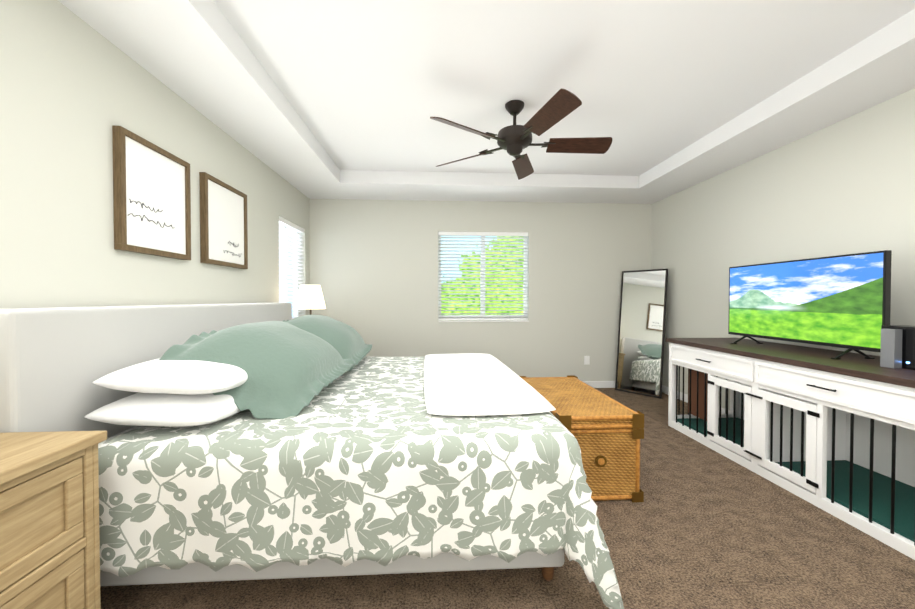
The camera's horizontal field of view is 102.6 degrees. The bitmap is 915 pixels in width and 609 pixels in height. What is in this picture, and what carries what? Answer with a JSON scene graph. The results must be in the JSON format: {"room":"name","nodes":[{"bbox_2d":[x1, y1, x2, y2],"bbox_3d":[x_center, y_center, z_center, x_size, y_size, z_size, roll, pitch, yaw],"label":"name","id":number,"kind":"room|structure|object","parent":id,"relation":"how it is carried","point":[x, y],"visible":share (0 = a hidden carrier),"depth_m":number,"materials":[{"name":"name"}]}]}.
{"room":"bedroom","nodes":[
{"label":"bedroom","id":0,"kind":"room"},
{"bbox_2d":[0,0,309,316],"bbox_3d":[-1.760,-0.174,1.601,0.140,2.660,6.330,0,1,-3],"label":"wall","id":1,"kind":"structure","parent":0,"point":[74,88],"depth_m":1.69,"materials":[{"name":"white paint"}]},
{"bbox_2d":[112,125,190,259],"bbox_3d":[-1.696,-0.582,2.067,0.039,0.610,0.515,0,1,-3],"label":"frame","id":2,"kind":"object","parent":1,"relation":"attached to","point":[152,198],"visible":1,"depth_m":2.01,"materials":[{"name":"white paper"}]},
{"bbox_2d":[199,172,247,268],"bbox_3d":[-1.736,-0.592,2.748,0.039,0.610,0.550,0,1,-3],"label":"frame","id":3,"kind":"object","parent":1,"relation":"attached to","point":[223,227],"visible":1,"depth_m":2.69,"materials":[{"name":"white paper"}]},
{"bbox_2d":[279,216,303,318],"bbox_3d":[-1.890,-0.338,4.090,0.137,1.150,0.740,0,1,-3],"label":"window","id":4,"kind":"structure","parent":1,"relation":"in","point":[286,226],"depth_m":4.09,"materials":[{"name":"white plastic"}]},
{"bbox_2d":[309,199,651,380],"bbox_3d":[0.353,-0.224,4.823,4.450,2.660,0.140,0,1,-3],"label":"wall","id":5,"kind":"structure","parent":0,"point":[374,269],"depth_m":4.75,"materials":[{"name":"white paint"}]},
{"bbox_2d":[438,231,528,321],"bbox_3d":[0.339,-0.359,4.806,1.180,1.170,0.137,0,1,-3],"label":"window","id":6,"kind":"structure","parent":5,"relation":"in","point":[482,317],"depth_m":4.78,"materials":[{"name":"white plastic"}]},
{"bbox_2d":[584,356,589,364],"bbox_3d":[1.710,0.736,4.841,0.072,0.116,0.009,0,1,-3],"label":"electrical outlet","id":7,"kind":"object","parent":5,"relation":"attached to","point":[586,360],"visible":1,"depth_m":4.84,"materials":[{"name":"white plastic"}]},
{"bbox_2d":[582,381,614,387],"bbox_3d":[0.353,1.062,4.764,4.380,0.090,0.016,0,1,-3],"label":"baseboard","id":8,"kind":"structure","parent":5,"relation":"attached to","point":[608,384],"depth_m":4.85,"materials":[{"name":"white"}]},
{"bbox_2d":[58,0,914,203],"bbox_3d":[0.532,-1.396,1.714,4.450,0.220,6.050,0,1,-3],"label":"ceiling","id":9,"kind":"structure","parent":0,"point":[328,99],"depth_m":2.28,"materials":[{"name":"white paint"}]},
{"bbox_2d":[430,89,611,179],"bbox_3d":[0.458,-1.260,2.640,1.300,0.360,1.337,0,1,-3],"label":"fan","id":10,"kind":"object","parent":9,"relation":"hanging from","point":[514,140],"visible":1,"depth_m":2.59,"materials":[{"name":"brown wood"}]},
{"bbox_2d":[100,388,914,608],"bbox_3d":[0.532,1.183,1.754,4.450,0.060,6.050,0,1,-3],"label":"floor","id":11,"kind":"structure","parent":0,"point":[701,526],"depth_m":1.59,"materials":[{"name":"carpet"}]},
{"bbox_2d":[0,431,106,608],"bbox_3d":[-1.371,0.792,0.847,0.488,0.750,0.694,0,1,-3],"label":"nightstand","id":12,"kind":"object","parent":11,"relation":"on","point":[49,526],"visible":1,"depth_m":1.06,"materials":[{"name":"brown wood"}]},
{"bbox_2d":[0,303,623,608],"bbox_3d":[-0.579,0.571,2.414,2.269,1.145,2.367,0,1,-3],"label":"bed","id":13,"kind":"object","parent":11,"relation":"on","point":[251,441],"visible":0.98,"depth_m":1.38,"materials":[{"name":"grey fabric"}]},
{"bbox_2d":[84,392,240,426],"bbox_3d":[-1.202,0.432,1.838,0.520,0.146,0.940,2,1,-1],"label":"pillow","id":14,"kind":"object","parent":13,"relation":"on","point":[143,409],"depth_m":1.45,"materials":[{"name":"white fabric"}]},
{"bbox_2d":[92,358,247,394],"bbox_3d":[-1.219,0.312,1.870,0.520,0.146,0.940,4,1,-5],"label":"pillow","id":15,"kind":"object","parent":13,"relation":"on","point":[159,376],"depth_m":1.49,"materials":[{"name":"white fabric"}]},
{"bbox_2d":[98,356,623,608],"bbox_3d":[-0.410,0.807,2.398,1.933,0.648,2.309,0,1,-3],"label":"comforter","id":16,"kind":"object","parent":13,"relation":"on","point":[365,478],"depth_m":1.36,"materials":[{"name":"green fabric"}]},
{"bbox_2d":[424,353,555,415],"bbox_3d":[0.083,0.471,2.494,0.640,0.036,1.800,0,1,-5],"label":"throw","id":17,"kind":"object","parent":13,"relation":"on","point":[465,384],"depth_m":1.99,"materials":[{"name":"white fabric"}]},
{"bbox_2d":[519,375,643,502],"bbox_3d":[0.801,0.882,2.642,0.500,0.515,1.070,0,1,-3],"label":"trunk","id":18,"kind":"object","parent":11,"relation":"on","point":[606,431],"visible":0.52,"depth_m":2.14,"materials":[{"name":"wicker"}]},
{"bbox_2d":[615,269,667,398],"bbox_3d":[2.286,0.336,4.572,0.024,1.550,0.550,8,-5,-41],"label":"mirror","id":19,"kind":"object","parent":11,"relation":"on","point":[641,337],"visible":1,"depth_m":4.55,"materials":[{"name":"grey mirror"}]},
{"bbox_2d":[666,338,914,559],"bbox_3d":[2.333,0.734,2.502,0.707,0.815,1.890,0,1,-3],"label":"kennel","id":20,"kind":"object","parent":11,"relation":"on","point":[820,428],"visible":1,"depth_m":2.29,"materials":[{"name":"white wood"}]},
{"bbox_2d":[728,250,891,358],"bbox_3d":[2.378,0.006,2.599,0.260,0.636,1.100,0,1,-3],"label":"tv","id":21,"kind":"object","parent":20,"relation":"on","point":[841,301],"visible":0.98,"depth_m":2.41,"materials":[{"name":"black plastic"}]},
{"bbox_2d":[880,325,914,369],"bbox_3d":[2.375,0.225,1.944,0.185,0.220,0.155,0,1,-3],"label":"game console","id":22,"kind":"object","parent":20,"relation":"on","point":[897,349],"visible":1,"depth_m":1.92},
{"bbox_3d":[-1.547,0.745,3.897,0.488,0.750,0.644,0,1,-3],"label":"nightstand","id":23,"kind":"object","parent":11,"relation":"on","visible":0},
{"bbox_2d":[295,285,325,314],"bbox_3d":[-1.550,0.082,3.866,0.306,0.573,0.306,0,1,-3],"label":"lamp","id":24,"kind":"object","parent":23,"relation":"on","point":[310,297],"visible":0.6,"depth_m":3.76,"materials":[{"name":"white fabric"}]},
{"bbox_2d":[651,88,914,410],"bbox_3d":[2.823,-0.178,1.866,0.140,2.660,6.330,0,1,-3],"label":"wall","id":25,"kind":"structure","parent":0,"point":[844,186],"depth_m":2.92,"materials":[{"name":"white paint"}]},
{"bbox_2d":[662,385,729,413],"bbox_3d":[2.745,1.106,1.881,0.016,0.090,6.050,0,1,-3],"label":"baseboard","id":26,"kind":"structure","parent":25,"relation":"attached to","point":[665,389],"depth_m":4.26,"materials":[{"name":"white"}]},
{"label":"outside","id":27,"kind":"structure","parent":0,"visible":0},
{"bbox_2d":[279,229,523,316],"bbox_3d":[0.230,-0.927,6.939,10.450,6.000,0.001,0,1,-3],"label":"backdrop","id":28,"kind":"structure","parent":27,"point":[469,278],"depth_m":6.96,"materials":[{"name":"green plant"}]}
]}

